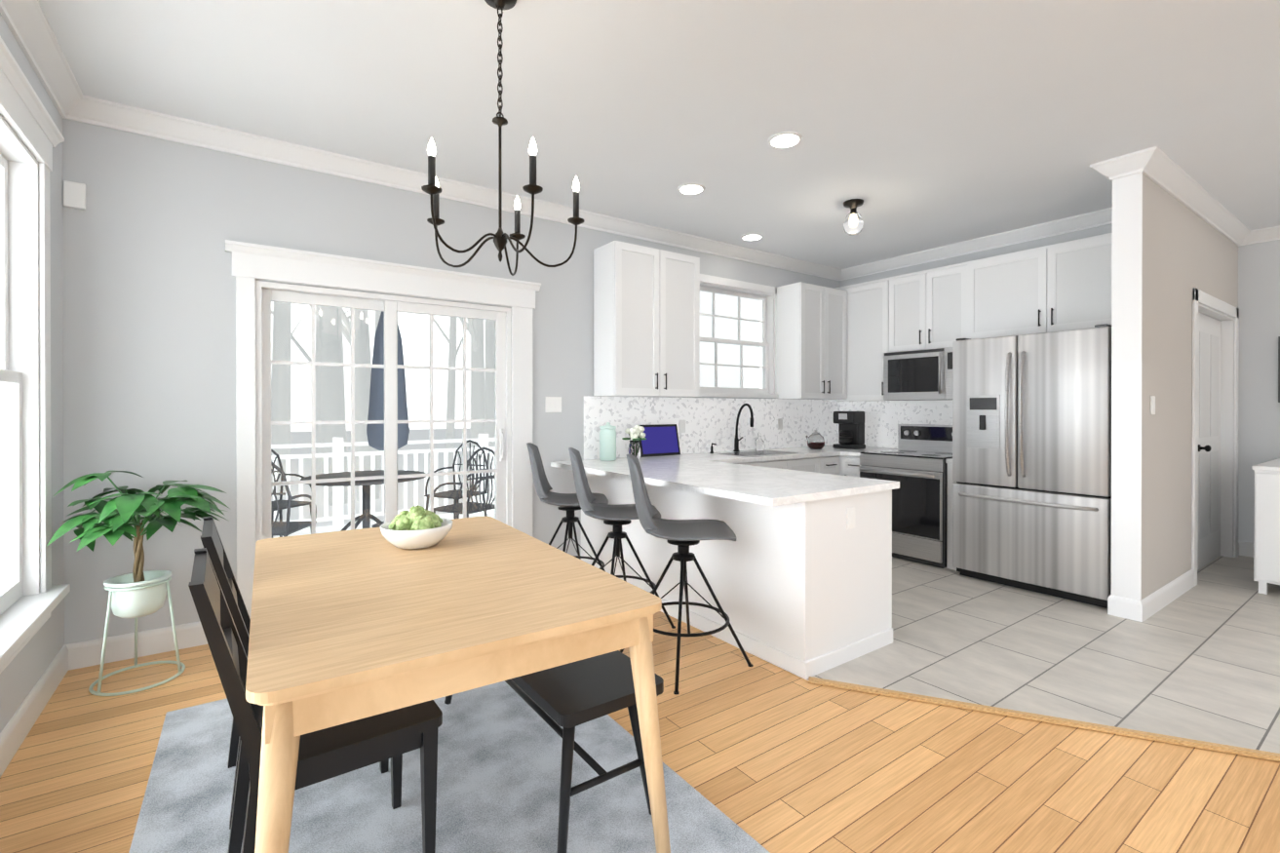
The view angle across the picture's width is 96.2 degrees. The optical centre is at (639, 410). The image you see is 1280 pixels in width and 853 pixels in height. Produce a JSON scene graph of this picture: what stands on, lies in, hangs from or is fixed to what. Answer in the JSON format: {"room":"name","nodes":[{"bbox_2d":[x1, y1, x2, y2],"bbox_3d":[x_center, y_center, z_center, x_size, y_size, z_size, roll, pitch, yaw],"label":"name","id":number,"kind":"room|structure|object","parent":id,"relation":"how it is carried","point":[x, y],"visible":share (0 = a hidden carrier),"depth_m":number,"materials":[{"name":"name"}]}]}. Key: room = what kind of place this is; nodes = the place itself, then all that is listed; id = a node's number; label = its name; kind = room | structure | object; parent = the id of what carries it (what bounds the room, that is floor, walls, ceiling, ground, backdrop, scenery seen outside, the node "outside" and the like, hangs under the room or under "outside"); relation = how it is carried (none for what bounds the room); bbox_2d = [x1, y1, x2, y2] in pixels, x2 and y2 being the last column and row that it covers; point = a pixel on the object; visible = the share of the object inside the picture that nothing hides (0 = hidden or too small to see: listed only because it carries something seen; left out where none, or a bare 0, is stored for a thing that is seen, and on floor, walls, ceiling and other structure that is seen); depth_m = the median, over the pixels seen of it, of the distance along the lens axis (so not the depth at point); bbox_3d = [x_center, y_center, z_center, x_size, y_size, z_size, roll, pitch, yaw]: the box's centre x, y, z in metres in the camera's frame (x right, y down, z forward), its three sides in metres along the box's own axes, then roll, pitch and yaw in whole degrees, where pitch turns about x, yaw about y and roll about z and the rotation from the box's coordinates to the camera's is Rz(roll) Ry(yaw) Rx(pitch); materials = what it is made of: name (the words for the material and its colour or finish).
{"room":"kitchen","nodes":[
{"label":"kitchen","id":0,"kind":"room"},
{"bbox_2d":[0,13,70,733],"bbox_3d":[-0.932,-0.123,-0.019,0.150,2.880,7.320,0,0,-35],"label":"wall","id":1,"kind":"structure","parent":0,"point":[20,676],"depth_m":2.76,"materials":[{"name":"paint"}]},
{"bbox_2d":[0,36,70,673],"bbox_3d":[-2.120,-0.162,1.725,0.220,2.205,2.190,0,0,-35],"label":"window","id":2,"kind":"structure","parent":1,"relation":"in","point":[11,592],"depth_m":2.48,"materials":[{"name":"white wood"}]},
{"bbox_2d":[0,642,74,776],"bbox_3d":[-0.813,1.252,-0.040,0.016,0.130,7.200,0,0,-35],"label":"baseboard","id":3,"kind":"structure","parent":1,"relation":"attached to","point":[16,730],"depth_m":2.39,"materials":[{"name":"white wood"}]},
{"bbox_2d":[0,0,89,123],"bbox_3d":[-0.782,-1.511,-0.028,0.092,0.104,7.200,0,0,-35],"label":"crown molding","id":4,"kind":"structure","parent":1,"relation":"attached to","point":[31,29],"depth_m":2.45,"materials":[{"name":"white wood"}]},
{"bbox_2d":[66,118,838,643],"bbox_3d":[-0.285,-0.141,4.834,6.460,2.880,0.150,0,0,-35],"label":"wall","id":5,"kind":"structure","parent":0,"point":[142,331],"depth_m":3.19,"materials":[{"name":"paint"}]},
{"bbox_2d":[63,180,85,209],"bbox_3d":[-2.854,-1.089,2.899,0.082,0.130,0.026,0,0,-35],"label":"sensor","id":6,"kind":"object","parent":5,"relation":"attached to","point":[74,195],"visible":0.94,"depth_m":2.89,"materials":[{"name":"white plastic"}]},
{"bbox_2d":[74,620,208,669],"bbox_3d":[-2.593,1.240,3.102,0.685,0.130,0.016,0,0,-35],"label":"baseboard","id":7,"kind":"structure","parent":5,"relation":"attached to","point":[87,653],"depth_m":3.05,"materials":[{"name":"white wood"}]},
{"bbox_2d":[225,239,541,618],"bbox_3d":[-1.554,0.170,3.806,1.936,2.265,0.060,0,0,-35],"label":"door frame","id":8,"kind":"structure","parent":5,"relation":"attached to","point":[252,263],"depth_m":3.60,"materials":[{"name":"white wood"}]},
{"bbox_2d":[255,280,511,541],"bbox_3d":[-1.632,0.268,3.856,1.584,2.065,0.152,0,0,-35],"label":"sliding patio door","id":9,"kind":"structure","parent":5,"relation":"in","point":[267,293],"depth_m":3.80,"materials":[{"name":"white"}]},
{"bbox_2d":[89,96,842,280],"bbox_3d":[-0.236,-1.528,4.716,6.230,0.104,0.092,0,0,-35],"label":"crown molding","id":10,"kind":"structure","parent":5,"relation":"attached to","point":[102,113],"depth_m":3.69,"materials":[{"name":"white wood"}]},
{"bbox_2d":[544,396,561,412],"bbox_3d":[-0.670,-0.049,4.461,0.140,0.120,0.010,0,0,-35],"label":"switch plate","id":11,"kind":"object","parent":5,"relation":"attached to","point":[553,404],"visible":1,"depth_m":4.46,"materials":[{"name":"white plastic"}]},
{"bbox_2d":[593,240,699,397],"bbox_3d":[0.069,-0.715,4.782,0.860,1.190,0.318,0,0,-35],"label":"upper cabinet","id":12,"kind":"object","parent":5,"relation":"attached to","point":[646,300],"depth_m":4.61,"materials":[{"name":"white wood"}]},
{"bbox_2d":[583,396,841,459],"bbox_3d":[0.917,-0.408,5.583,3.348,1.591,0.014,0,0,-35],"label":"backsplash","id":13,"kind":"structure","parent":5,"relation":"attached to","point":[703,424],"depth_m":5.43,"materials":[{"name":"white tile"}]},
{"bbox_2d":[699,273,778,397],"bbox_3d":[0.883,-0.704,5.630,1.310,1.140,0.190,0,0,-35],"label":"kitchen window","id":14,"kind":"structure","parent":5,"relation":"in","point":[716,388],"depth_m":5.75,"materials":[{"name":"white"}]},
{"bbox_2d":[775,281,847,400],"bbox_3d":[1.802,-0.700,6.011,0.748,1.150,0.318,0,0,-35],"label":"upper cabinet","id":15,"kind":"object","parent":5,"relation":"attached to","point":[834,344],"depth_m":5.84,"materials":[{"name":"white wood"}]},
{"bbox_2d":[0,555,1279,852],"bbox_3d":[2.468,1.360,2.287,8.360,0.136,7.500,0,0,-35],"label":"floor","id":16,"kind":"structure","parent":0,"point":[961,714],"depth_m":2.33,"materials":[{"name":"brown wood"}]},
{"bbox_2d":[88,576,185,696],"bbox_3d":[-2.444,1.068,2.800,0.354,0.476,0.354,0,0,-35],"label":"plant stand","id":17,"kind":"object","parent":16,"relation":"on","point":[177,662],"visible":0.81,"depth_m":2.75,"materials":[{"name":"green metal"}]},
{"bbox_2d":[47,470,231,618],"bbox_3d":[-2.381,0.636,2.789,0.648,0.704,0.706,0,0,-35],"label":"potted plant","id":18,"kind":"object","parent":17,"relation":"on","point":[116,516],"visible":0.92,"depth_m":2.71,"materials":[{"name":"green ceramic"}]},
{"bbox_2d":[128,679,770,852],"bbox_3d":[-0.705,1.304,1.902,1.602,0.009,2.477,0,0,-35],"label":"rug","id":19,"kind":"object","parent":16,"relation":"on","point":[499,763],"visible":0.44,"depth_m":1.93,"materials":[{"name":"grey carpet"}]},
{"bbox_2d":[200,516,388,829],"bbox_3d":[-1.226,0.839,2.068,0.565,0.915,0.427,0,0,-35],"label":"chair","id":20,"kind":"object","parent":19,"relation":"on","point":[212,542],"visible":0.29,"depth_m":1.83,"materials":[{"name":"black paint"}]},
{"bbox_2d":[188,547,442,852],"bbox_3d":[-0.891,0.841,1.595,0.565,0.915,0.427,0,0,-35],"label":"chair","id":21,"kind":"object","parent":19,"relation":"on","point":[335,751],"visible":0.58,"depth_m":1.50,"materials":[{"name":"black paint"}]},
{"bbox_2d":[245,516,670,852],"bbox_3d":[-0.768,0.920,2.030,1.074,0.754,1.656,0,0,-35],"label":"dining table","id":22,"kind":"object","parent":19,"relation":"on","point":[348,626],"visible":0.94,"depth_m":1.54,"materials":[{"name":"brown wood"}]},
{"bbox_2d":[379,504,452,548],"bbox_3d":[-0.898,0.461,2.312,0.274,0.162,0.274,0,0,-35],"label":"bowl","id":23,"kind":"object","parent":22,"relation":"on","point":[417,526],"visible":1,"depth_m":2.25,"materials":[{"name":"white ceramic"}]},
{"bbox_2d":[444,650,663,852],"bbox_3d":[-0.405,1.077,2.198,0.370,0.440,1.180,0,0,-35],"label":"bench","id":24,"kind":"object","parent":19,"relation":"on","point":[568,697],"visible":0.52,"depth_m":1.78,"materials":[{"name":"black paint"}]},
{"bbox_2d":[526,442,608,571],"bbox_3d":[-0.473,0.763,3.989,0.624,1.085,0.589,0,0,-35],"label":"stool","id":25,"kind":"object","parent":16,"relation":"on","point":[568,503],"visible":0.6,"depth_m":3.98,"materials":[{"name":"grey plastic"}]},
{"bbox_2d":[568,447,675,628],"bbox_3d":[-0.125,0.765,3.501,0.627,1.085,0.597,0,0,-35],"label":"stool","id":26,"kind":"object","parent":16,"relation":"on","point":[617,517],"visible":0.62,"depth_m":3.48,"materials":[{"name":"grey plastic"}]},
{"bbox_2d":[620,453,753,695],"bbox_3d":[0.239,0.767,2.989,0.631,1.085,0.610,0,0,-35],"label":"stool","id":27,"kind":"object","parent":16,"relation":"on","point":[683,535],"visible":0.88,"depth_m":2.95,"materials":[{"name":"grey"}]},
{"bbox_2d":[655,462,752,576],"bbox_3d":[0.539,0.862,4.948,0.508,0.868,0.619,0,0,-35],"label":"base cabinet","id":28,"kind":"object","parent":16,"relation":"on","point":[714,557],"depth_m":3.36,"materials":[{"name":"white wood"}]},
{"bbox_2d":[589,461,899,506],"bbox_3d":[0.571,0.414,3.568,1.050,0.036,1.590,0,0,-35],"label":"countertop","id":29,"kind":"structure","parent":28,"relation":"on","point":[723,476],"depth_m":3.23,"materials":[{"name":"white stone"}]},
{"bbox_2d":[752,456,822,564],"bbox_3d":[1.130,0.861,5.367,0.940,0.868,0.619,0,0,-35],"label":"base cabinet","id":30,"kind":"object","parent":16,"relation":"on","point":[780,532],"depth_m":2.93,"materials":[{"name":"white wood"}]},
{"bbox_2d":[550,445,897,473],"bbox_3d":[1.049,0.408,5.131,3.638,0.036,0.888,0,0,-35],"label":"countertop","id":31,"kind":"structure","parent":30,"relation":"on","point":[828,450],"depth_m":4.86,"materials":[{"name":"white stone"}]},
{"bbox_2d":[599,422,616,461],"bbox_3d":[-0.256,0.240,4.569,0.132,0.302,0.132,0,0,-35],"label":"canister","id":32,"kind":"object","parent":31,"relation":"on","point":[607,442],"visible":1,"depth_m":4.51,"materials":[{"name":"green"}]},
{"bbox_2d":[621,425,646,459],"bbox_3d":[-0.045,0.253,4.670,0.220,0.276,0.208,0,0,-35],"label":"vase","id":33,"kind":"object","parent":31,"relation":"on","point":[635,433],"visible":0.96,"depth_m":4.63,"materials":[{"name":"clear glass"}]},
{"bbox_2d":[638,424,680,457],"bbox_3d":[0.167,0.253,4.985,0.430,0.270,0.069,0,0,-35],"label":"display","id":34,"kind":"object","parent":31,"relation":"on","point":[661,440],"visible":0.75,"depth_m":4.98,"materials":[{"name":"blue plastic"}]},
{"bbox_2d":[709,403,801,456],"bbox_3d":[1.057,0.158,5.319,0.730,0.461,0.505,0,0,-35],"label":"sink faucet","id":35,"kind":"object","parent":31,"relation":"on","point":[751,453],"visible":1,"depth_m":5.33,"materials":[{"name":"black metal"}]},
{"bbox_2d":[755,432,763,450],"bbox_3d":[1.178,0.299,5.659,0.080,0.176,0.080,0,0,-35],"label":"glass bottle","id":36,"kind":"object","parent":31,"relation":"on","point":[758,443],"visible":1,"depth_m":5.63,"materials":[{"name":"white"}]},
{"bbox_2d":[806,429,824,449],"bbox_3d":[1.799,0.290,5.891,0.295,0.192,0.180,0,0,-35],"label":"glass teapot","id":37,"kind":"object","parent":31,"relation":"on","point":[815,440],"visible":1,"depth_m":5.83,"materials":[{"name":"clear glass"}]},
{"bbox_2d":[832,411,865,449],"bbox_3d":[2.166,0.194,5.967,0.232,0.385,0.260,0,0,-35],"label":"coffee maker","id":38,"kind":"object","parent":31,"relation":"on","point":[851,430],"visible":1,"depth_m":5.89,"materials":[{"name":"black paint"}]},
{"bbox_2d":[945,458,952,463],"bbox_3d":[2.814,0.409,4.848,0.650,0.036,0.127,0,0,-35],"label":"countertop","id":39,"kind":"structure","parent":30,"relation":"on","point":[949,460],"depth_m":4.70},
{"bbox_2d":[822,455,842,548],"bbox_3d":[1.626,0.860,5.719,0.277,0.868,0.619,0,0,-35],"label":"base cabinet","id":40,"kind":"object","parent":16,"relation":"on","point":[832,507],"depth_m":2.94,"materials":[{"name":"white wood"}]},
{"bbox_2d":[858,424,952,568],"bbox_3d":[2.513,0.712,5.185,0.784,1.168,0.754,0,0,-35],"label":"range","id":41,"kind":"object","parent":16,"relation":"on","point":[914,464],"visible":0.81,"depth_m":4.91,"materials":[{"name":"grey metal"}]},
{"bbox_2d":[952,323,1111,608],"bbox_3d":[3.058,0.366,4.332,0.929,1.866,0.990,0,0,-35],"label":"refrigerator","id":42,"kind":"object","parent":16,"relation":"on","point":[1031,460],"visible":0.94,"depth_m":4.04,"materials":[{"name":"silver metal"}]},
{"bbox_2d":[1251,458,1279,594],"bbox_3d":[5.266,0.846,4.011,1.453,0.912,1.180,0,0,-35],"label":"sideboard","id":43,"kind":"object","parent":16,"relation":"on","point":[1266,557],"visible":0.96,"depth_m":4.04,"materials":[{"name":"white wood"}]},
{"bbox_2d":[38,0,1279,269],"bbox_3d":[2.468,-1.632,2.276,8.360,0.120,7.500,0,0,-35],"label":"ceiling","id":44,"kind":"structure","parent":0,"point":[919,125],"depth_m":2.87,"materials":[{"name":"paint"}]},
{"bbox_2d":[421,0,584,275],"bbox_3d":[-0.512,-1.064,2.142,0.620,1.014,0.591,0,0,-35],"label":"chandelier","id":45,"kind":"object","parent":44,"relation":"hanging from","point":[434,190],"visible":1,"depth_m":2.16,"materials":[{"name":"black metal"}]},
{"bbox_2d":[677,183,704,194],"bbox_3d":[0.363,-1.571,4.069,0.196,0.012,0.196,0,0,-35],"label":"recessed light","id":46,"kind":"object","parent":44,"relation":"in","point":[691,188],"visible":0.98,"depth_m":4.04,"materials":[{"name":"white plastic"}]},
{"bbox_2d":[740,232,763,240],"bbox_3d":[1.016,-1.576,5.207,0.196,0.012,0.196,0,0,-35],"label":"recessed light","id":47,"kind":"object","parent":44,"relation":"in","point":[752,237],"visible":0.98,"depth_m":5.19,"materials":[{"name":"white"}]},
{"bbox_2d":[767,131,802,148],"bbox_3d":[0.840,-1.569,3.329,0.196,0.012,0.196,0,0,-35],"label":"recessed light","id":48,"kind":"object","parent":44,"relation":"in","point":[783,139],"visible":1,"depth_m":3.31,"materials":[{"name":"white plastic"}]},
{"bbox_2d":[843,198,863,234],"bbox_3d":[1.615,-1.459,4.345,0.150,0.240,0.150,0,0,-35],"label":"flush-mount ceiling light","id":49,"kind":"object","parent":44,"relation":"attached to","point":[853,223],"visible":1,"depth_m":4.30,"materials":[{"name":"glass"}]},
{"bbox_2d":[838,225,1107,448],"bbox_3d":[3.151,-0.143,5.451,0.140,2.880,2.760,0,0,-35],"label":"wall","id":50,"kind":"structure","parent":0,"point":[1100,230],"depth_m":5.29,"materials":[{"name":"paint"}]},
{"bbox_2d":[822,277,886,401],"bbox_3d":[2.364,-0.717,6.117,0.348,1.225,0.779,0,0,-35],"label":"upper cabinet","id":51,"kind":"object","parent":50,"relation":"attached to","point":[867,300],"depth_m":5.92,"materials":[{"name":"white wood"}]},
{"bbox_2d":[841,400,952,448],"bbox_3d":[2.753,0.132,5.881,0.010,0.509,1.620,0,0,-35],"label":"backsplash","id":52,"kind":"structure","parent":50,"relation":"attached to","point":[882,418],"depth_m":6.02,"materials":[{"name":"white tile"}]},
{"bbox_2d":[882,262,964,400],"bbox_3d":[2.809,-0.715,5.488,0.348,1.225,0.762,0,0,-35],"label":"upper cabinet","id":53,"kind":"object","parent":50,"relation":"attached to","point":[925,308],"depth_m":5.41,"materials":[{"name":"white wood"}]},
{"bbox_2d":[883,347,952,400],"bbox_3d":[2.764,-0.339,5.457,0.458,0.472,0.754,0,0,-35],"label":"microwave","id":54,"kind":"object","parent":53,"relation":"attached to","point":[924,374],"visible":0.71,"depth_m":5.37,"materials":[{"name":"grey metal"}]},
{"bbox_2d":[842,207,1112,280],"bbox_3d":[3.083,-1.531,5.342,0.092,0.104,2.670,0,0,-35],"label":"crown molding","id":55,"kind":"structure","parent":50,"relation":"attached to","point":[1101,217],"depth_m":5.21,"materials":[{"name":"white wood"}]},
{"bbox_2d":[964,232,1112,339],"bbox_3d":[3.384,-0.712,4.678,0.348,1.225,1.225,0,0,-35],"label":"upper cabinet","id":56,"kind":"object","parent":50,"relation":"attached to","point":[1066,286],"depth_m":4.61,"materials":[{"name":"white wood"}]},
{"bbox_2d":[1107,171,1240,601],"bbox_3d":[4.182,-0.139,4.402,2.772,2.880,0.144,0,0,-35],"label":"wall","id":57,"kind":"structure","parent":0,"point":[1162,251],"depth_m":3.71,"materials":[{"name":"paint"}]},
{"bbox_2d":[1089,155,1126,181],"bbox_3d":[3.351,-1.526,3.933,1.064,0.104,0.122,0,0,-35],"label":"crown molding","id":58,"kind":"structure","parent":57,"relation":"attached to","point":[1115,168],"depth_m":3.61,"materials":[{"name":"white wood"}]},
{"bbox_2d":[1150,395,1155,414],"bbox_3d":[3.284,-0.037,3.673,0.080,0.120,0.010,0,0,-35],"label":"hall light switch","id":59,"kind":"object","parent":57,"relation":"attached to","point":[1152,405],"visible":0.98,"depth_m":3.66,"materials":[{"name":"white plastic"}]},
{"bbox_2d":[1130,569,1194,621],"bbox_3d":[3.576,1.238,3.896,1.223,0.130,0.036,0,0,-35],"label":"baseboard","id":60,"kind":"structure","parent":57,"relation":"attached to","point":[1141,611],"depth_m":3.76,"materials":[{"name":"white wood"}]},
{"bbox_2d":[1126,146,1251,245],"bbox_3d":[4.168,-1.527,4.259,2.774,0.104,0.112,0,0,-35],"label":"crown molding","id":61,"kind":"structure","parent":57,"relation":"attached to","point":[1153,163],"depth_m":3.96,"materials":[{"name":"white wood"}]},
{"bbox_2d":[1197,312,1221,570],"bbox_3d":[4.834,0.246,4.851,0.870,2.094,0.118,0,0,-35],"label":"door leaf","id":62,"kind":"structure","parent":57,"relation":"in","point":[1209,445],"depth_m":4.87,"materials":[{"name":"white wood"}]},
{"bbox_2d":[1191,287,1239,586],"bbox_3d":[4.660,0.195,4.734,1.510,2.210,0.159,0,0,-35],"label":"door frame","id":63,"kind":"structure","parent":57,"relation":"attached to","point":[1223,312],"depth_m":5.06,"materials":[{"name":"white wood"}]},
{"bbox_2d":[1240,239,1279,543],"bbox_3d":[6.193,-0.138,4.126,0.150,2.880,5.840,0,0,-35],"label":"wall","id":64,"kind":"structure","parent":0,"point":[1260,262],"depth_m":5.06,"materials":[{"name":"paint"}]},
{"bbox_2d":[1238,541,1253,557],"bbox_3d":[6.595,1.239,3.417,0.020,0.130,4.270,0,0,-35],"label":"baseboard","id":65,"kind":"structure","parent":64,"relation":"attached to","point":[1246,549],"depth_m":5.11,"materials":[{"name":"white wood"}]},
{"bbox_2d":[1237,225,1279,246],"bbox_3d":[6.566,-1.524,3.386,0.092,0.104,4.270,0,0,-35],"label":"crown molding","id":66,"kind":"structure","parent":64,"relation":"attached to","point":[1267,234],"depth_m":4.98,"materials":[{"name":"white wood"}]},
{"bbox_2d":[1278,336,1279,402],"bbox_3d":[5.663,-0.355,4.711,0.031,0.570,0.570,0,0,-35],"label":"picture frame","id":67,"kind":"object","parent":64,"relation":"attached to","point":[1278,368],"visible":0.94,"depth_m":4.93,"materials":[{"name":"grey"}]},
{"label":"outside","id":68,"kind":"structure","parent":0,"visible":0},
{"bbox_2d":[271,427,490,528],"bbox_3d":[-3.420,2.491,20.917,100.000,0.100,110.000,0,0,-35],"label":"ground","id":69,"kind":"structure","parent":68,"point":[320,500],"depth_m":20.86,"materials":[{"name":"white snow"}]},
{"bbox_2d":[271,302,494,505],"bbox_3d":[-9.137,-7.538,16.973,33.747,20.011,21.311,0,0,-35],"label":"trees","id":70,"kind":"object","parent":69,"relation":"on","point":[329,342],"depth_m":16.66,"materials":[{"name":"grey plant"}]},
{"bbox_2d":[272,508,494,538],"bbox_3d":[-0.356,1.401,6.997,9.100,0.101,3.449,0,0,-35],"label":"deck","id":71,"kind":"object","parent":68,"point":[329,527],"depth_m":6.70,"materials":[{"name":"white wood"}]},
{"bbox_2d":[271,433,494,527],"bbox_3d":[-1.296,0.826,8.320,9.100,1.038,0.100,0,0,-35],"label":"deck railing","id":72,"kind":"object","parent":71,"relation":"on","point":[338,493],"depth_m":6.85,"materials":[{"name":"white wood"}]},
{"bbox_2d":[271,439,494,538],"bbox_3d":[-2.793,0.847,5.547,2.933,1.014,1.989,0,0,-35],"label":"patio furniture","id":73,"kind":"object","parent":71,"relation":"on","point":[366,523],"depth_m":5.54,"materials":[{"name":"grey metal"}]},
{"bbox_2d":[366,311,409,527],"bbox_3d":[-2.904,0.062,6.626,0.464,2.578,0.464,0,0,-35],"label":"umbrella","id":74,"kind":"object","parent":71,"relation":"on","point":[380,386],"depth_m":6.51,"materials":[{"name":"blue fabric"}]},
{"bbox_2d":[699,291,759,387],"bbox_3d":[0.531,-0.191,2.195,7.200,5.000,6.900,0,0,-35],"label":"sky","id":75,"kind":"structure","parent":68,"point":[727,324],"depth_m":6.79,"materials":[{"name":"white"}]}
]}

